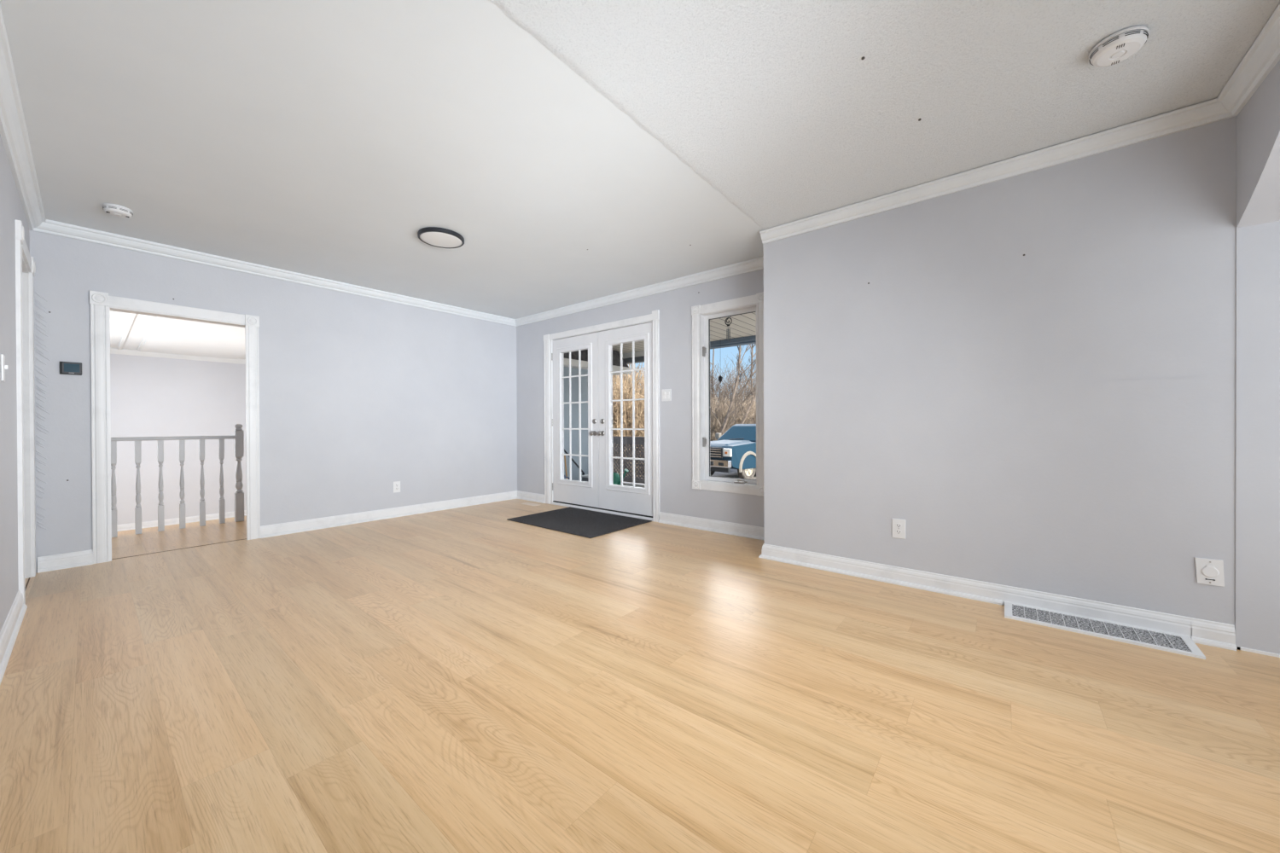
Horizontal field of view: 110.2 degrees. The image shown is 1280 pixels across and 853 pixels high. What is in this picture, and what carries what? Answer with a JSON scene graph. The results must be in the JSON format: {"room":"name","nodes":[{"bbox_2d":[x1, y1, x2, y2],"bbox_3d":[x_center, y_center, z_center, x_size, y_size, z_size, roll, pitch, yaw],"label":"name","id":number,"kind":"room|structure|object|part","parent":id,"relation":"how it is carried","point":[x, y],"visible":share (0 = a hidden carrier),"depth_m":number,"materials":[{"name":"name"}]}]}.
{"room":"empty living room","nodes":[
{"label":"empty living room","id":0,"kind":"room"},
{"bbox_2d":[0,134,29,632],"bbox_3d":[-0.645,-0.210,0.123,9.156,2.425,0.120,0,0,39],"label":"wall","id":1,"kind":"structure","parent":0,"point":[11,208],"depth_m":2.19,"materials":[{"name":"paint"}]},
{"bbox_2d":[0,354,8,381],"bbox_3d":[-2.910,-0.268,2.048,0.072,0.120,0.016,0,0,39],"label":"light switch","id":2,"kind":"object","parent":1,"relation":"attached to","point":[3,367],"visible":1,"depth_m":2.02,"materials":[{"name":"white plastic"}]},
{"bbox_2d":[0,354,5,381],"bbox_3d":[-2.913,-0.268,2.044,0.072,0.120,0.006,0,0,39],"label":"switch plate","id":3,"kind":"object","parent":2,"relation":"attached to","point":[2,357],"depth_m":2.02,"materials":[{"name":"white plastic"}]},
{"bbox_2d":[0,590,27,685],"bbox_3d":[-1.462,0.949,0.889,4.988,0.105,0.027,0,0,39],"label":"baseboard","id":4,"kind":"structure","parent":1,"relation":"attached to","point":[9,631],"depth_m":2.07,"materials":[{"name":"white paint"}]},
{"bbox_2d":[14,219,36,604],"bbox_3d":[-3.802,-0.064,2.703,0.940,2.134,0.147,0,0,39],"label":"door frame","id":5,"kind":"structure","parent":1,"relation":"attached to","point":[25,264],"depth_m":2.95,"materials":[{"name":"white paint"}]},
{"bbox_2d":[0,2,763,326],"bbox_3d":[-0.616,-1.394,2.699,5.954,0.079,3.931,0,0,39],"label":"trim","id":6,"kind":"structure","parent":1,"relation":"attached to","point":[14,133],"depth_m":3.55,"materials":[{"name":"paint"}]},
{"bbox_2d":[110,354,246,524],"bbox_3d":[-9.172,0.172,9.106,0.120,3.550,4.220,0,0,39],"label":"wall","id":7,"kind":"structure","parent":0,"point":[150,396],"depth_m":8.89,"materials":[{"name":"paint"}]},
{"bbox_2d":[110,348,245,364],"bbox_3d":[-9.136,-1.403,9.001,0.070,0.100,4.120,0,0,39],"label":"trim","id":8,"kind":"structure","parent":7,"relation":"attached to","point":[113,351],"depth_m":8.85,"materials":[{"name":"paint"}]},
{"bbox_2d":[117,510,246,531],"bbox_3d":[-9.140,1.887,9.028,0.027,0.121,4.120,0,0,39],"label":"baseboard","id":9,"kind":"structure","parent":7,"relation":"attached to","point":[229,514],"depth_m":8.87,"materials":[{"name":"white paint"}]},
{"bbox_2d":[117,516,246,535],"bbox_3d":[-6.635,2.046,7.074,6.680,0.200,4.200,0,0,39],"label":"floor","id":10,"kind":"structure","parent":0,"point":[213,521],"depth_m":8.69,"materials":[{"name":"brown wood"}]},
{"bbox_2d":[29,230,517,572],"bbox_3d":[-2.970,-0.221,4.618,0.120,2.425,4.171,0,0,39],"label":"wall","id":11,"kind":"structure","parent":0,"point":[359,396],"depth_m":4.36,"materials":[{"name":"paint"}]},
{"bbox_2d":[33,278,50,552],"bbox_3d":[-4.135,-0.077,3.087,0.014,1.880,0.083,0,0,39],"label":"plaster seam","id":12,"kind":"object","parent":11,"relation":"attached to","point":[36,313],"visible":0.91,"depth_m":3.08,"materials":[{"name":"paint"}]},
{"bbox_2d":[37,549,93,573],"bbox_3d":[-4.059,0.950,3.159,0.027,0.105,0.240,0,0,39],"label":"baseboard","id":13,"kind":"structure","parent":11,"relation":"attached to","point":[54,562],"depth_m":3.15,"materials":[{"name":"white paint"}]},
{"bbox_2d":[59,361,81,375],"bbox_3d":[-4.045,-0.414,3.176,0.028,0.090,0.100,0,0,39],"label":"thermostat","id":14,"kind":"object","parent":11,"relation":"attached to","point":[66,368],"visible":1,"depth_m":3.17,"materials":[{"name":"grey plastic"}]},
{"bbox_2d":[89,290,260,564],"bbox_3d":[-3.737,0.005,3.654,0.151,1.988,0.952,0,0,39],"label":"door frame","id":15,"kind":"structure","parent":11,"relation":"attached to","point":[101,304],"depth_m":3.32,"materials":[{"name":"white paint"}]},
{"bbox_2d":[393,481,400,493],"bbox_3d":[-2.663,0.661,4.893,0.010,0.120,0.074,0,0,39],"label":"wall outlet","id":16,"kind":"object","parent":11,"relation":"attached to","point":[396,485],"visible":1,"depth_m":4.89,"materials":[{"name":"white plastic"}]},
{"bbox_2d":[260,490,544,538],"bbox_3d":[-2.308,0.936,4.865,0.596,0.105,2.726,0,0,39],"label":"baseboard","id":17,"kind":"structure","parent":11,"relation":"attached to","point":[274,530],"depth_m":4.80,"materials":[{"name":"white paint"}]},
{"bbox_2d":[0,499,1279,852],"bbox_3d":[0.047,1.117,1.883,10.300,0.250,4.370,0,0,39],"label":"floor","id":18,"kind":"structure","parent":0,"point":[469,679],"depth_m":1.57,"materials":[{"name":"brown wood"}]},
{"bbox_2d":[111,539,243,559],"bbox_3d":[-3.724,1.023,3.667,0.007,0.052,0.790,0,0,39],"label":"trim","id":19,"kind":"structure","parent":18,"relation":"on","point":[241,539],"depth_m":3.61,"materials":[{"name":"brown"}]},
{"bbox_2d":[110,424,244,537],"bbox_3d":[-4.745,0.489,4.071,0.068,1.023,1.716,0,0,39],"label":"stair railing","id":20,"kind":"object","parent":18,"relation":"on","point":[238,437],"visible":0.73,"depth_m":4.37,"materials":[{"name":"paint"}]},
{"bbox_3d":[-4.768,0.116,4.044,0.068,0.034,1.650,0,0,39],"label":"handrail","id":21,"kind":"part","parent":20,"relation":"part of","materials":[{"name":"paint"}]},
{"bbox_3d":[-4.226,0.485,4.711,0.068,1.023,0.068,0,0,39],"label":"newel post","id":22,"kind":"part","parent":20,"relation":"part of","materials":[{"name":"paint"}]},
{"bbox_2d":[507,506,651,538],"bbox_3d":[-0.640,0.979,4.665,1.250,0.008,0.883,0,0,39],"label":"door mat","id":23,"kind":"object","parent":18,"relation":"on","point":[589,524],"visible":1,"depth_m":4.58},
{"bbox_2d":[551,501,652,521],"bbox_3d":[-0.434,0.965,5.202,1.602,0.030,0.202,0,0,39],"label":"threshold","id":24,"kind":"object","parent":18,"relation":"on","point":[552,503],"visible":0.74,"depth_m":5.07,"materials":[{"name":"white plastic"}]},
{"bbox_2d":[1004,601,1205,659],"bbox_3d":[2.195,0.973,2.171,0.658,0.019,0.206,0,0,39],"label":"floor vent","id":25,"kind":"object","parent":18,"relation":"in","point":[1166,642],"visible":1,"depth_m":2.13,"materials":[{"name":"white metal"}]},
{"bbox_2d":[0,0,1279,359],"bbox_3d":[-2.558,-1.514,3.926,16.920,0.185,4.771,0,0,39],"label":"ceiling","id":26,"kind":"structure","parent":0,"point":[318,138],"depth_m":2.06,"materials":[{"name":"paint"}]},
{"bbox_2d":[102,203,133,217],"bbox_3d":[-3.405,-1.402,2.914,0.132,0.045,0.132,0,0,39],"label":"smoke detector","id":27,"kind":"object","parent":26,"relation":"attached to","point":[114,210],"visible":1,"depth_m":2.89,"materials":[{"name":"white plastic"}]},
{"bbox_2d":[417,226,464,248],"bbox_3d":[-1.493,-1.416,3.358,0.320,0.034,0.320,0,0,39],"label":"recessed light","id":28,"kind":"object","parent":26,"relation":"in","point":[439,237],"visible":1,"depth_m":3.31,"materials":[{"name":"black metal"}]},
{"bbox_2d":[419,232,462,247],"bbox_3d":[-1.493,-1.403,3.358,0.291,0.008,0.291,0,0,39],"label":"diffuser","id":29,"kind":"object","parent":28,"relation":"attached to","point":[435,239],"depth_m":3.34,"materials":[{"name":"white plastic"}]},
{"bbox_2d":[1088,25,1149,67],"bbox_3d":[1.786,-1.409,1.670,0.154,0.045,0.154,0,0,39],"label":"smoke detector","id":30,"kind":"object","parent":26,"relation":"attached to","point":[1122,44],"visible":1,"depth_m":1.64,"materials":[{"name":"white plastic"}]},
{"bbox_2d":[516,268,764,527],"bbox_3d":[-0.058,-0.233,4.883,4.069,2.425,0.150,0,0,39],"label":"wall","id":31,"kind":"structure","parent":0,"point":[677,494],"depth_m":4.50,"materials":[{"name":"paint"}]},
{"bbox_2d":[551,331,599,507],"bbox_3d":[-0.799,-0.075,5.393,0.805,2.022,0.122,0,0,39],"label":"door","id":32,"kind":"structure","parent":31,"relation":"in","point":[575,359],"depth_m":5.40,"materials":[{"name":"paint"}]},
{"bbox_3d":[-0.780,-0.130,5.412,0.612,1.694,0.066,0,0,39],"label":"lite frame","id":33,"kind":"part","parent":32,"relation":"part of","materials":[{"name":"paint"}]},
{"bbox_3d":[-0.776,-0.130,5.416,0.504,1.586,0.004,0,0,39],"label":"glass pane","id":34,"kind":"part","parent":32,"relation":"part of","materials":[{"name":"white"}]},
{"bbox_2d":[543,309,659,522],"bbox_3d":[-0.468,-0.106,5.202,1.832,2.171,0.172,0,0,39],"label":"door frame","id":35,"kind":"structure","parent":31,"relation":"attached to","point":[654,317],"depth_m":5.08,"materials":[{"name":"white paint"}]},
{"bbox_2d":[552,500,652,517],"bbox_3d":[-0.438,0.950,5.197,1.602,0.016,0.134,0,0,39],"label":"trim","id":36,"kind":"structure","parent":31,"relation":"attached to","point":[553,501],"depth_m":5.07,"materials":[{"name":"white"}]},
{"bbox_2d":[597,322,652,516],"bbox_3d":[-0.170,-0.075,4.888,0.795,2.022,0.121,0,0,38],"label":"door","id":37,"kind":"structure","parent":31,"relation":"in","point":[625,433],"depth_m":4.89,"materials":[{"name":"paint"}]},
{"bbox_3d":[-0.131,-0.130,4.886,0.624,1.694,0.066,0,0,39],"label":"lite frame","id":38,"kind":"part","parent":37,"relation":"part of","materials":[{"name":"paint"}]},
{"bbox_3d":[-0.127,-0.130,4.889,0.516,1.586,0.004,0,0,39],"label":"glass pane","id":39,"kind":"part","parent":37,"relation":"part of","materials":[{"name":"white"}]},
{"bbox_2d":[661,389,671,401],"bbox_3d":[0.265,-0.316,4.516,0.116,0.120,0.012,0,0,39],"label":"light switch","id":40,"kind":"object","parent":31,"relation":"attached to","point":[666,394],"visible":1,"depth_m":4.52,"materials":[{"name":"white plastic"}]},
{"bbox_2d":[691,291,763,496],"bbox_3d":[0.850,-0.278,4.141,0.760,1.759,0.197,0,0,39],"label":"window","id":41,"kind":"structure","parent":31,"relation":"in","point":[728,335],"depth_m":4.16,"materials":[{"name":"white paint"}]},
{"bbox_3d":[0.857,-0.277,4.159,0.570,1.584,0.040,0,0,39],"label":"sash","id":42,"kind":"part","parent":41,"relation":"part of","materials":[{"name":"white paint"}]},
{"bbox_3d":[0.857,-0.276,4.159,0.486,1.514,0.004,0,0,39],"label":"glass pane","id":43,"kind":"part","parent":41,"relation":"part of","materials":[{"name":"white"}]},
{"bbox_3d":[0.913,0.497,4.035,0.131,0.037,0.041,0,0,39],"label":"crank handle","id":44,"kind":"part","parent":41,"relation":"part of","materials":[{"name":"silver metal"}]},
{"bbox_2d":[763,116,1279,654],"bbox_3d":[1.979,-0.232,2.811,2.305,2.425,0.500,0,0,39],"label":"wall","id":45,"kind":"structure","parent":0,"point":[882,404],"depth_m":2.35,"materials":[{"name":"paint"}]},
{"bbox_2d":[48,56,1025,481],"bbox_3d":[-0.804,-0.531,3.324,6.036,1.810,2.766,0,0,21],"label":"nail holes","id":46,"kind":"object","parent":45,"relation":"attached to","point":[863,57],"visible":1,"depth_m":2.40,"materials":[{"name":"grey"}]},
{"bbox_2d":[891,518,905,539],"bbox_3d":[1.613,0.637,2.786,0.074,0.120,0.010,0,0,39],"label":"wall outlet","id":47,"kind":"object","parent":45,"relation":"attached to","point":[898,526],"visible":1,"depth_m":2.79,"materials":[{"name":"white plastic"}]},
{"bbox_2d":[896,523,901,528],"bbox_3d":[1.612,0.618,2.784,0.033,0.029,0.003,0,0,39],"label":"socket","id":48,"kind":"object","parent":47,"relation":"attached to","point":[898,525],"depth_m":2.78,"materials":[{"name":"white plastic"}]},
{"bbox_2d":[896,529,901,534],"bbox_3d":[1.612,0.657,2.784,0.033,0.029,0.003,0,0,39],"label":"socket","id":49,"kind":"object","parent":47,"relation":"attached to","point":[898,532],"depth_m":2.78,"materials":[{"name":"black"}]},
{"bbox_2d":[658,512,1236,651],"bbox_3d":[1.407,0.928,3.265,3.519,0.105,0.530,0,0,39],"label":"baseboard","id":50,"kind":"structure","parent":45,"relation":"attached to","point":[1177,625],"depth_m":2.53,"materials":[{"name":"white paint"}]},
{"bbox_2d":[1194,557,1224,587],"bbox_3d":[2.566,0.655,2.013,0.084,0.116,0.010,0,0,39],"label":"inlet","id":51,"kind":"object","parent":45,"relation":"attached to","point":[1210,572],"visible":1,"depth_m":2.01,"materials":[{"name":"white plastic"}]},
{"bbox_2d":[1235,226,1241,650],"bbox_3d":[2.628,0.055,1.963,0.013,1.853,0.005,0,0,39],"label":"trim","id":52,"kind":"structure","parent":45,"relation":"attached to","point":[1238,240],"depth_m":1.96,"materials":[{"name":"paint"}]},
{"bbox_2d":[1237,646,1279,657],"bbox_3d":[2.673,0.975,1.932,0.116,0.014,0.004,0,0,39],"label":"trim","id":53,"kind":"structure","parent":45,"relation":"attached to","point":[1242,648],"depth_m":1.93,"materials":[{"name":"white paint"}]},
{"bbox_2d":[1236,59,1279,227],"bbox_3d":[1.587,-1.148,0.591,0.125,0.572,3.431,0,0,39],"label":"wall","id":54,"kind":"structure","parent":0,"point":[1258,123],"depth_m":1.82,"materials":[{"name":"paint"}]},
{"bbox_2d":[759,3,1279,244],"bbox_3d":[0.752,-1.390,1.395,2.185,0.072,3.231,0,0,39],"label":"trim","id":55,"kind":"structure","parent":54,"relation":"attached to","point":[1263,55],"depth_m":2.22,"materials":[{"name":"paint"}]}
]}

